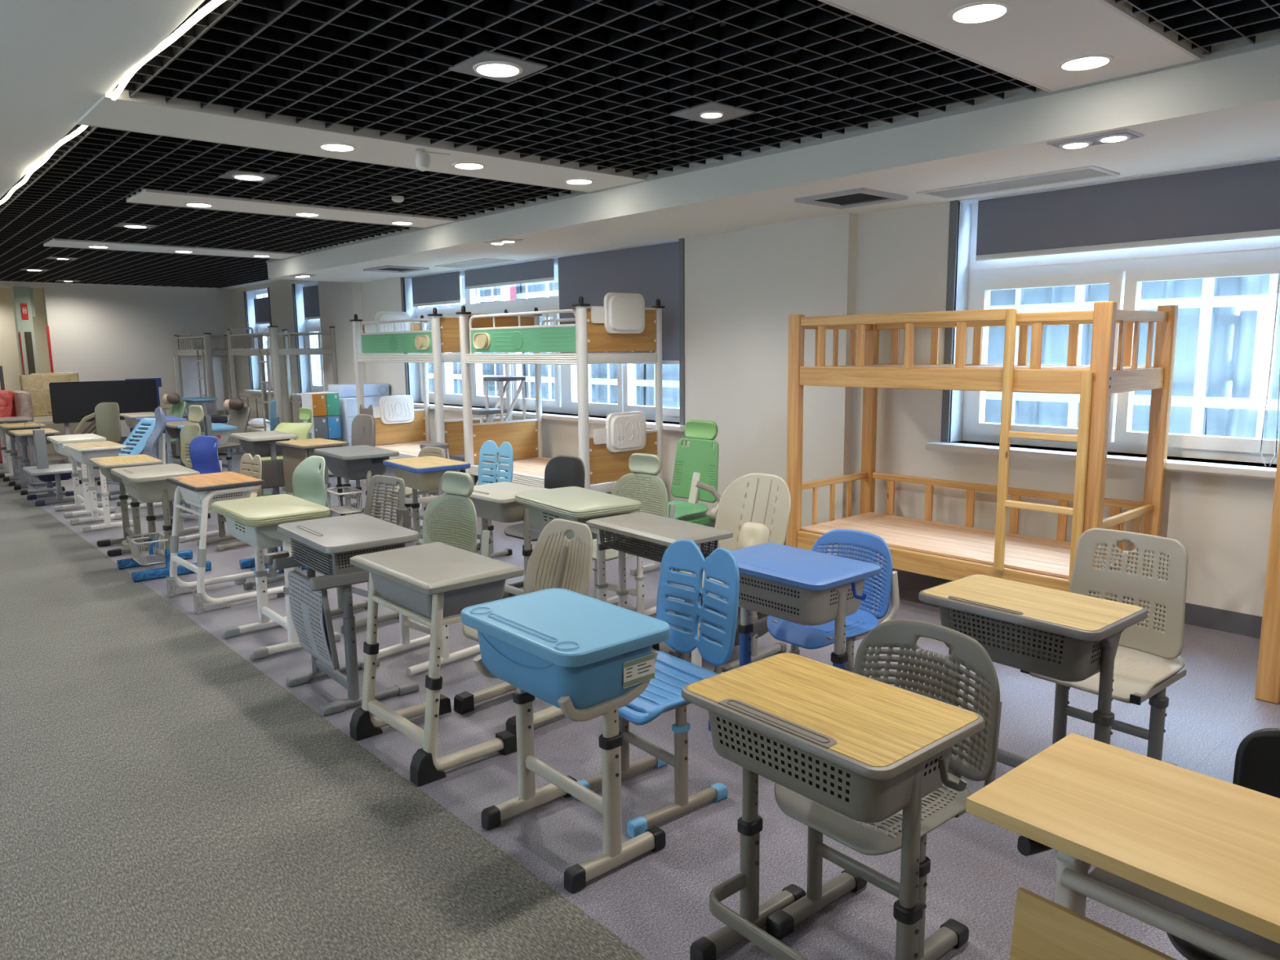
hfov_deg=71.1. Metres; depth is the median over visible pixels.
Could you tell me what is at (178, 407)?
chair
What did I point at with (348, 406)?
storage box
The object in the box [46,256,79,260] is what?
recessed light
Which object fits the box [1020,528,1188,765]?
chair
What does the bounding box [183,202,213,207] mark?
recessed light
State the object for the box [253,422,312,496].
chair
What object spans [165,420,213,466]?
school desk
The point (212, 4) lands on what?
led strip
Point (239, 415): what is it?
chair
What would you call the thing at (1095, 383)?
bunk bed
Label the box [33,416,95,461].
base cabinet
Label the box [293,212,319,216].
recessed light
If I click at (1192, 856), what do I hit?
school desk
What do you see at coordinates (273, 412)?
chair
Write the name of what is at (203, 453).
chair
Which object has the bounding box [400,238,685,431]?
window
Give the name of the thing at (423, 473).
school desk
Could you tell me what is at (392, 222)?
recessed light
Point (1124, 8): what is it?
trim
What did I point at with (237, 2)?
ceiling
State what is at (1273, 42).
trim
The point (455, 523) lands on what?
chair
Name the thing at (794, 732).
tray
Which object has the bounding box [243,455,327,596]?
chair
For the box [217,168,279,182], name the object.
recessed light
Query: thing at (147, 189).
trim
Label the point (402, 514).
chair
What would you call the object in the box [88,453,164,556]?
school desk
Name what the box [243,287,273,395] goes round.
window
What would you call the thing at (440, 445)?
chair
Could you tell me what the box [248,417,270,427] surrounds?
folded cloth
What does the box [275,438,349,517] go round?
school desk
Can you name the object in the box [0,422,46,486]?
school desk
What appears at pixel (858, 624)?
chair
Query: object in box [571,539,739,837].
chair
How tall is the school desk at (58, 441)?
0.762 m
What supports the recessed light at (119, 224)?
attached to the grid
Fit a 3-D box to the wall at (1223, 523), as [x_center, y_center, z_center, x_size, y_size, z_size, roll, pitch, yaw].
[-0.749,-1.444,9.390,0.300,3.500,21.200,-8,11,-41]
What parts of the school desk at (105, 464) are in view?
leg, drawer, leg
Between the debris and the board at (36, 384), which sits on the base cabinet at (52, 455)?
the board at (36, 384)
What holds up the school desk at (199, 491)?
on the floor
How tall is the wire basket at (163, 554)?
0.170 m
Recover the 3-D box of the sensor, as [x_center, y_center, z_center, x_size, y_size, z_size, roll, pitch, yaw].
[-1.200,-1.849,5.202,0.222,0.120,0.090,-8,11,-41]
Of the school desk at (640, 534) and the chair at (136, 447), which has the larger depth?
the chair at (136, 447)
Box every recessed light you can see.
[19,268,48,271]
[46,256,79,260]
[56,279,79,281]
[87,245,109,248]
[113,222,157,229]
[173,250,193,253]
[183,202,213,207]
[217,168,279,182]
[252,254,271,257]
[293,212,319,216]
[318,142,356,151]
[390,221,413,224]
[448,49,547,83]
[452,161,485,169]
[564,177,594,184]
[670,101,753,124]
[947,0,1011,23]
[1057,53,1113,71]
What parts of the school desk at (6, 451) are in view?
leg, leg, drawer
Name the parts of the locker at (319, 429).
door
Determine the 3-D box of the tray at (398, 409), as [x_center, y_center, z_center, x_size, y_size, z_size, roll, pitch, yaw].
[-3.014,-0.854,10.895,0.580,0.340,0.056,-8,11,-41]
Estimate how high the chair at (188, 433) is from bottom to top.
1.083 m
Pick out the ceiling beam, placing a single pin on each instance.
(1224, 109)
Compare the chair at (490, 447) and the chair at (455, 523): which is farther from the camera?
the chair at (490, 447)
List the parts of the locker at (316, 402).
door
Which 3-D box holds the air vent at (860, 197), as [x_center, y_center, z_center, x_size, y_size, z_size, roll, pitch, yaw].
[1.346,-1.792,5.710,0.500,0.020,0.520,-8,11,-41]
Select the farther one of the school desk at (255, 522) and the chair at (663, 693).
the school desk at (255, 522)
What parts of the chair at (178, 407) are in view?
seat, backrest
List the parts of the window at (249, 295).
sill, frame, sash, sash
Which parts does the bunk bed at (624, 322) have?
post, rail, rail, guard frame, guard panel, post, post, rail, rail, rail, post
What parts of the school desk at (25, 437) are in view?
leg, leg, drawer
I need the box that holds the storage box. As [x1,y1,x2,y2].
[338,397,357,446]
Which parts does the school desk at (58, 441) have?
drawer, leg, leg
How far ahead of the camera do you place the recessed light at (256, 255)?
10.76 m
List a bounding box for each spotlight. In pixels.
[288,274,315,277]
[482,238,523,244]
[1046,128,1144,150]
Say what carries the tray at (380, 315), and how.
on the bunk bed at (397, 420)
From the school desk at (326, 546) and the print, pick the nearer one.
the print
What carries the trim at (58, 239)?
attached to the ceiling panel at (52, 242)
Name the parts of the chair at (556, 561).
seat, backrest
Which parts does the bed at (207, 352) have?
post, guard frame, guard rail, rail, post, rail, post, post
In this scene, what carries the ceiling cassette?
attached to the ceiling beam
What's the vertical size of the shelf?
0.007 m
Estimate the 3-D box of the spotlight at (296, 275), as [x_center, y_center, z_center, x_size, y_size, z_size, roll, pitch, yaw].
[-4.220,-2.549,11.187,0.200,0.020,0.360,-8,11,-41]
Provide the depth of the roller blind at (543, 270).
9.95 m
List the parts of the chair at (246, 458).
leg, backrest, seat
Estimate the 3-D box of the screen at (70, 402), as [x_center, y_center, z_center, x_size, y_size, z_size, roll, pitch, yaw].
[-7.927,-0.894,13.394,1.540,1.190,0.650,-8,11,-41]
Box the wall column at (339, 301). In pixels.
[317,280,366,391]
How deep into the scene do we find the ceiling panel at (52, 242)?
10.02 m
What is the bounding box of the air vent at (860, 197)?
[794,187,907,208]
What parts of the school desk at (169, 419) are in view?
leg, leg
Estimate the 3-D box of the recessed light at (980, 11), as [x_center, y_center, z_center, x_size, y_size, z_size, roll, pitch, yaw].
[1.175,-1.617,3.097,0.207,0.008,0.207,-8,11,-41]
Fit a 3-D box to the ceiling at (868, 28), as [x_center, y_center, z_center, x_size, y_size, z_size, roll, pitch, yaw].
[-3.006,-2.517,7.082,3.285,0.545,21.000,-8,11,-41]
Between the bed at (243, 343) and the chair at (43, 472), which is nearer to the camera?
the chair at (43, 472)
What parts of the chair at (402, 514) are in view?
leg, post, backrest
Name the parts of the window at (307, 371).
sill, frame, sash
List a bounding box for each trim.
[43,238,302,259]
[76,86,648,192]
[125,188,458,227]
[266,37,1279,262]
[817,0,1204,92]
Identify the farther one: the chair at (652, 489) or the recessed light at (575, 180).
the recessed light at (575, 180)
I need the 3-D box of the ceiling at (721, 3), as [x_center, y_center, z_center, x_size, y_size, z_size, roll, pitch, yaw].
[-4.215,-2.665,5.977,9.700,0.100,21.400,-8,11,-41]
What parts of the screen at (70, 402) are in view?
leg, privacy panel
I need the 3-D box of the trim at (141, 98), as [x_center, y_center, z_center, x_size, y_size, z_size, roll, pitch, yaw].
[-1.381,-1.954,5.316,3.280,0.064,0.638,-8,11,-41]
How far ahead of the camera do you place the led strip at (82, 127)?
5.29 m
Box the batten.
[0,365,4,390]
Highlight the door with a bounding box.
[10,286,53,375]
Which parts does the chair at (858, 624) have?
leg, seat, leg, backrest, arm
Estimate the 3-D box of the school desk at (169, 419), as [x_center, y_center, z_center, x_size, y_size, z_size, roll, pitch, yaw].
[-6.015,-0.392,11.296,0.447,0.775,0.720,-8,11,-41]
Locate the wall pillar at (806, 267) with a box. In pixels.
[743,213,857,527]
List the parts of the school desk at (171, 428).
drawer, leg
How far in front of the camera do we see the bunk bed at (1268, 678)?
3.94 m
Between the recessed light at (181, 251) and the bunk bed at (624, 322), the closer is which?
the bunk bed at (624, 322)
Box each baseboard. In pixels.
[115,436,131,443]
[459,469,1262,638]
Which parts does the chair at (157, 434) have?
backrest, post, post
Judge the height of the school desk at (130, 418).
0.770 m
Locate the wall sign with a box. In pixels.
[20,303,28,319]
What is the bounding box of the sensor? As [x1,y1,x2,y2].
[415,148,449,171]
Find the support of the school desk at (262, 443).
on the floor
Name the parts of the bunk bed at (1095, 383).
post, rail, guard rail, guard rail, post, guard rail, rail, rail, guard rail, rail, guard rail, guard rail, post, rail, guard rail, rail, guard rail, post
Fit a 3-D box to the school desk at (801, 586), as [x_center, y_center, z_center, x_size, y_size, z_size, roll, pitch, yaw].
[0.626,0.692,3.623,0.420,0.748,0.648,-8,11,-40]
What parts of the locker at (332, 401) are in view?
door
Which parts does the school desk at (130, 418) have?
drawer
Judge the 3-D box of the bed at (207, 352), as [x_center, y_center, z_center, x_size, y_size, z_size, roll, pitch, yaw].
[-7.422,-1.632,15.858,0.954,1.912,1.894,-8,11,-41]
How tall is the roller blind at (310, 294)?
0.515 m
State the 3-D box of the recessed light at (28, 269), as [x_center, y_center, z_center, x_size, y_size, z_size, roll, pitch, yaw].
[-8.417,-2.919,12.436,0.300,0.018,0.300,-8,11,-41]
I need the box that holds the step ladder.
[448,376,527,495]
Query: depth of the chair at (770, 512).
4.73 m
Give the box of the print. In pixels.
[626,662,651,678]
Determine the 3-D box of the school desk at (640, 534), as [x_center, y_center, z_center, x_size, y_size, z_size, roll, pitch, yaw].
[0.101,0.585,4.357,0.407,0.755,0.680,-7,11,-38]
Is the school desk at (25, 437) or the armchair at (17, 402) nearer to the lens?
the school desk at (25, 437)
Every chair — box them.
[22,429,83,506]
[73,402,122,484]
[93,417,155,500]
[116,407,166,509]
[155,404,212,524]
[158,435,226,542]
[161,392,186,455]
[197,453,262,551]
[217,398,250,471]
[239,546,306,573]
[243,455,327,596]
[248,400,279,471]
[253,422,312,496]
[282,407,311,490]
[328,404,375,515]
[329,475,408,634]
[377,471,489,675]
[387,446,445,537]
[453,518,592,736]
[476,440,513,558]
[504,455,585,588]
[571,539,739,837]
[591,453,675,616]
[630,419,720,582]
[668,472,791,671]
[766,528,899,672]
[766,618,1002,959]
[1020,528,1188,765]
[1166,728,1279,959]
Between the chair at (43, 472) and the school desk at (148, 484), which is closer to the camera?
the school desk at (148, 484)
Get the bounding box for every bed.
[173,333,268,422]
[226,325,337,453]
[349,307,515,484]
[455,292,665,493]
[785,301,1178,622]
[1254,435,1279,703]
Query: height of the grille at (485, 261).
0.010 m
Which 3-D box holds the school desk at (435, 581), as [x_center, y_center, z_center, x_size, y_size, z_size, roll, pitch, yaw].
[-0.841,0.702,3.624,0.480,0.759,0.670,-8,11,-41]
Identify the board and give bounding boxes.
[19,372,79,417]
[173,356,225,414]
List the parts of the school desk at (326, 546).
bag panel, panel, leg, leg, drawer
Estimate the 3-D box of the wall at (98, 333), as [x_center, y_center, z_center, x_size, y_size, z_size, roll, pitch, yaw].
[-11.150,-2.068,14.020,9.350,3.400,0.200,-8,11,-41]
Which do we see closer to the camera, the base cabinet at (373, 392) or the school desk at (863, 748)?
the school desk at (863, 748)
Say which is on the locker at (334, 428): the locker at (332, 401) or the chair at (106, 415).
the locker at (332, 401)
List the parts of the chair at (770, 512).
seat, backrest, leg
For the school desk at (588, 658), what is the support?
on the floor
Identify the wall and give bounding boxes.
[0,282,231,436]
[0,286,50,391]
[228,201,1275,616]
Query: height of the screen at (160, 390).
1.190 m
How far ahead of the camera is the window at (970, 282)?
5.41 m
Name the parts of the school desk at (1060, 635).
leg, drawer, leg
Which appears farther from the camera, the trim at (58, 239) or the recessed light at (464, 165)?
the trim at (58, 239)
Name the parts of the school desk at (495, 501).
drawer, leg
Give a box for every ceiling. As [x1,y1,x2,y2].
[0,0,1279,289]
[146,0,848,130]
[537,0,1185,149]
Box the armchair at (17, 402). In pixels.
[0,390,35,463]
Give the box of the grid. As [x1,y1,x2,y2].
[0,0,1279,288]
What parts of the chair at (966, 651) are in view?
leg, seat, seat rail, leg, backrest, post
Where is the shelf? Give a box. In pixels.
[1086,866,1279,959]
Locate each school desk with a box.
[0,416,33,478]
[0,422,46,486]
[8,428,65,495]
[46,433,115,517]
[62,440,133,532]
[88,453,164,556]
[111,463,211,582]
[120,412,157,454]
[135,416,186,464]
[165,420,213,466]
[165,471,284,613]
[177,422,237,458]
[181,396,222,460]
[211,493,340,660]
[230,431,297,496]
[264,513,419,715]
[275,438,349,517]
[314,444,399,516]
[349,542,524,786]
[382,455,471,546]
[461,588,670,893]
[468,481,547,595]
[514,486,640,602]
[586,511,733,672]
[681,653,984,959]
[706,542,880,731]
[918,574,1147,775]
[965,733,1279,959]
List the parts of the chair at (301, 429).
seat, backrest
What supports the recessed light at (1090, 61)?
attached to the ceiling panel at (1028, 43)
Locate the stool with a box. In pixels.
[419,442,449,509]
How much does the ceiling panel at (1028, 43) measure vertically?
0.082 m
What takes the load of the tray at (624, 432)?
on the bunk bed at (624, 322)
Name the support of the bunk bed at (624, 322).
on the floor
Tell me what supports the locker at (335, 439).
on the floor
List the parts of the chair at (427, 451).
seat, leg, seat rail, backrest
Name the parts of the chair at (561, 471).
seat, backrest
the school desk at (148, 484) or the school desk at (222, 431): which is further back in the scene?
the school desk at (222, 431)
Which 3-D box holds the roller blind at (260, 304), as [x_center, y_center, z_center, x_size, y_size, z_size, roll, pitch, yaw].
[-6.588,-2.980,15.770,0.079,0.455,1.000,-8,11,-41]
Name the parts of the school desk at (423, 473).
leg, drawer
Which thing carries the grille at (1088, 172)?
attached to the ceiling beam
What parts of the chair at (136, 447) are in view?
backrest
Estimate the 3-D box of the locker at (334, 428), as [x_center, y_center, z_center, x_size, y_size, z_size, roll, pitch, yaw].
[-3.992,-0.683,11.484,0.170,0.290,0.368,-8,11,-41]
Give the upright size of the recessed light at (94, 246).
0.008 m
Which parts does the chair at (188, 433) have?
leg, leg, backrest, spine post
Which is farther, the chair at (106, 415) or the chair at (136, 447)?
the chair at (106, 415)
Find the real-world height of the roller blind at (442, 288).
0.379 m
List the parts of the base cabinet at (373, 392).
lid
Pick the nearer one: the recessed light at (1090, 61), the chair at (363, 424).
the recessed light at (1090, 61)
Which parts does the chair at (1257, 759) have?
seat, backrest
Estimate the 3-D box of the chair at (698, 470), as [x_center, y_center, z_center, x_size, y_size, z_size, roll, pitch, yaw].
[0.297,0.132,6.317,0.623,1.068,0.519,-9,12,-43]
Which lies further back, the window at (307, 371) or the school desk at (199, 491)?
the window at (307, 371)
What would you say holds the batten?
on the floor
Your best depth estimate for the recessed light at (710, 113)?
4.44 m
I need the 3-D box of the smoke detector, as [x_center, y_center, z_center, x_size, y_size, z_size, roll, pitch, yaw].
[-1.847,-2.140,6.824,0.090,0.039,0.090,-8,11,-41]
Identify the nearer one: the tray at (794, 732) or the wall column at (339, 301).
the tray at (794, 732)
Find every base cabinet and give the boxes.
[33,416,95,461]
[328,382,391,466]
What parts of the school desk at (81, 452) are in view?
leg, drawer, leg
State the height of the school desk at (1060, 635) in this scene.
0.748 m
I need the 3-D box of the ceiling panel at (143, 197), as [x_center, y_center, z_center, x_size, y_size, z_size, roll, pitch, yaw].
[-2.767,-2.265,7.433,2.550,0.082,0.570,-8,11,-41]
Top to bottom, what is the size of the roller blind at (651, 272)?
1.089 m
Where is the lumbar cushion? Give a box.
[737,521,770,549]
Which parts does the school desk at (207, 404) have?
drawer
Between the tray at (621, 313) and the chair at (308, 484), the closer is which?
the chair at (308, 484)
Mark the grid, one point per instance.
(491, 6)
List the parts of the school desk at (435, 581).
support rail, drawer, rail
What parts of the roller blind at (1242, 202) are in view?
cord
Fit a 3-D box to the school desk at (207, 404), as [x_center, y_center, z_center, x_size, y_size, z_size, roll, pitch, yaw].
[-6.398,-0.731,13.066,0.340,0.930,0.620,-8,11,-41]
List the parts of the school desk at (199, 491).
book rail, drawer, leg, leg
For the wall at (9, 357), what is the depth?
15.91 m
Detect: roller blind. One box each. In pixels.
[253,297,269,324]
[302,284,319,319]
[411,271,463,306]
[464,258,558,289]
[558,241,679,364]
[975,160,1279,466]
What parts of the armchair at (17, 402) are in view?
backrest, seat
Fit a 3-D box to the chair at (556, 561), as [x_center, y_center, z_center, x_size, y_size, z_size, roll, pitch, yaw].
[-0.461,0.614,4.003,0.448,0.812,0.621,8,12,44]
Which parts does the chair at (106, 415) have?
arm, backrest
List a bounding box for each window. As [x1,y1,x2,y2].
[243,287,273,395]
[291,280,324,397]
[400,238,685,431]
[924,155,1279,479]
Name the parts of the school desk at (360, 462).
leg, drawer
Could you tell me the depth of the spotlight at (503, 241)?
7.75 m
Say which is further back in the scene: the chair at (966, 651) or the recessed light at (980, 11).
the recessed light at (980, 11)
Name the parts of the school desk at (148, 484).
leg, drawer, leg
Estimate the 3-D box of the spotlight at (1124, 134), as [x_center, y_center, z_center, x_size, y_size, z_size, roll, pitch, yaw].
[2.102,-1.568,4.137,0.200,0.020,0.360,-8,11,-41]
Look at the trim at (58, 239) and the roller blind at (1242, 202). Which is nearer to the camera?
the roller blind at (1242, 202)
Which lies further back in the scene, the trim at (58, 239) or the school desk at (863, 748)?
the trim at (58, 239)
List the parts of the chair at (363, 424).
seat, leg, leg, backrest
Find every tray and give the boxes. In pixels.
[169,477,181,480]
[364,311,409,333]
[372,395,413,424]
[591,292,644,333]
[593,411,646,452]
[681,515,714,524]
[718,698,836,748]
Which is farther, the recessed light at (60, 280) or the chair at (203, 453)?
the recessed light at (60, 280)
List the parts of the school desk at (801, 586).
leg, drawer, leg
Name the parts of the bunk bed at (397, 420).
post, rail, guard frame, guard panel, rail, post, post, rail, rail, post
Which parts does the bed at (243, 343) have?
post, guard frame, guard rail, rail, rail, post, post, rail, guard rail, rail, post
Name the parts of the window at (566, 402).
sash, sash, sash, sash, sill, sash, sash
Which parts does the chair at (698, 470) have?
seat, seat rail, backrest, armrest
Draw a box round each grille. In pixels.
[434,257,515,268]
[915,164,1119,199]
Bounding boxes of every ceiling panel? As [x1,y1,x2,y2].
[43,238,299,258]
[77,94,643,191]
[126,188,453,227]
[826,0,1197,91]
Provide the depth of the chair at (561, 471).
5.99 m
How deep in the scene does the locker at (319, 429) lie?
11.24 m
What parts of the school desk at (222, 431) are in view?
drawer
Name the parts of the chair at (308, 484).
leg, leg, backrest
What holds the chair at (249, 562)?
on the floor
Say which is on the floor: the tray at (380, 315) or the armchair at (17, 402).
the armchair at (17, 402)
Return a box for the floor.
[0,444,1279,959]
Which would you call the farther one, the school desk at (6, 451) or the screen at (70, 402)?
the screen at (70, 402)
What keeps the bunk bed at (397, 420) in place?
on the floor
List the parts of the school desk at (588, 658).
cradle arm, leg, drawer, cradle arm, leg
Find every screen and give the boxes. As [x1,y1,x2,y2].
[48,379,170,463]
[124,377,166,453]
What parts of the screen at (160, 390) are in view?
post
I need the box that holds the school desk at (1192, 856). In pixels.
[965,733,1279,959]
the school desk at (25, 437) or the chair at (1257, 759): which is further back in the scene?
the school desk at (25, 437)
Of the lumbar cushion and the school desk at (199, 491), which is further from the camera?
the school desk at (199, 491)
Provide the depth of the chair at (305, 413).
10.63 m
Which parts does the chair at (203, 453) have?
leg, leg, backrest, post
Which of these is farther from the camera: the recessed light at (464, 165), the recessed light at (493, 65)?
the recessed light at (464, 165)
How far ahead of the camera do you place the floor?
3.20 m
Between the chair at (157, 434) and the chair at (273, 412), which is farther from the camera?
the chair at (273, 412)
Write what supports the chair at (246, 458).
on the floor
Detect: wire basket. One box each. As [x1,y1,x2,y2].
[126,532,168,565]
[326,486,363,513]
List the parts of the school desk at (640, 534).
leg, shelf rail, drawer, leg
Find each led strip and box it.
[0,124,88,204]
[111,0,226,100]
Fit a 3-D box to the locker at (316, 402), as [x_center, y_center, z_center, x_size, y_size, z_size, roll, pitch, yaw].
[-4.124,-0.957,11.328,0.170,0.290,0.368,-8,11,-41]
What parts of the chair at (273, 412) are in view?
backrest, post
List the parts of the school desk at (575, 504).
drawer, leg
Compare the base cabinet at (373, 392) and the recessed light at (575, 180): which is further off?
the base cabinet at (373, 392)
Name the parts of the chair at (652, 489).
leg, seat, seat rail, backrest, leg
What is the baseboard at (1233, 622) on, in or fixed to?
attached to the wall at (1223, 523)
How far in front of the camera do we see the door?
14.76 m
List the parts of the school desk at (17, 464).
leg, leg, drawer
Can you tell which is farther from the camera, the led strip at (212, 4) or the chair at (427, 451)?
the chair at (427, 451)
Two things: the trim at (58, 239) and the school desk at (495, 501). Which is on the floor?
the school desk at (495, 501)
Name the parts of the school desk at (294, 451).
modesty panel, drawer, leg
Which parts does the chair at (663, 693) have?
leg, seat, seat rail, leg, post, backrest, post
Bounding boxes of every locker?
[301,392,326,417]
[302,416,328,439]
[315,391,340,416]
[325,415,341,439]
[329,438,342,446]
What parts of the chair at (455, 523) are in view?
leg, leg, backrest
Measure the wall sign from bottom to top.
0.260 m
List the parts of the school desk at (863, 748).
leg, drawer, leg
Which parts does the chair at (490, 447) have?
leg, backrest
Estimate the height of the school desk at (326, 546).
0.778 m
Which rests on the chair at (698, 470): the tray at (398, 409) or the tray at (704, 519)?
the tray at (704, 519)
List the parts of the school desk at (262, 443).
drawer, leg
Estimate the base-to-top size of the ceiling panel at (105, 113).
0.082 m
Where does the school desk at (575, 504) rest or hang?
on the floor
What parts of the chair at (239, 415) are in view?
seat, seat rail, leg, backrest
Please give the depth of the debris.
3.96 m
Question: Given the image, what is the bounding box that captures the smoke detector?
[391,195,404,202]
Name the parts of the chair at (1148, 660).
leg, seat, backrest, leg, seat frame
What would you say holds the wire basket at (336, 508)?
on the school desk at (360, 462)
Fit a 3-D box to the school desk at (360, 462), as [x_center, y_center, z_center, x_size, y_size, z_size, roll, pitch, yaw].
[-2.330,0.143,7.410,0.460,0.782,0.740,-7,11,-38]
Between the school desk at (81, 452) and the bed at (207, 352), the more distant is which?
the bed at (207, 352)
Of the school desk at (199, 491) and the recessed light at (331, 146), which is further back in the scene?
the school desk at (199, 491)
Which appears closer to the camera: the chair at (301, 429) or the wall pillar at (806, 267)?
the wall pillar at (806, 267)
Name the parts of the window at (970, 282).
sash, sill, sash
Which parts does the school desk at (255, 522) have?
drawer, leg, leg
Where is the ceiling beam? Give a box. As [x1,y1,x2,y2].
[266,0,1279,282]

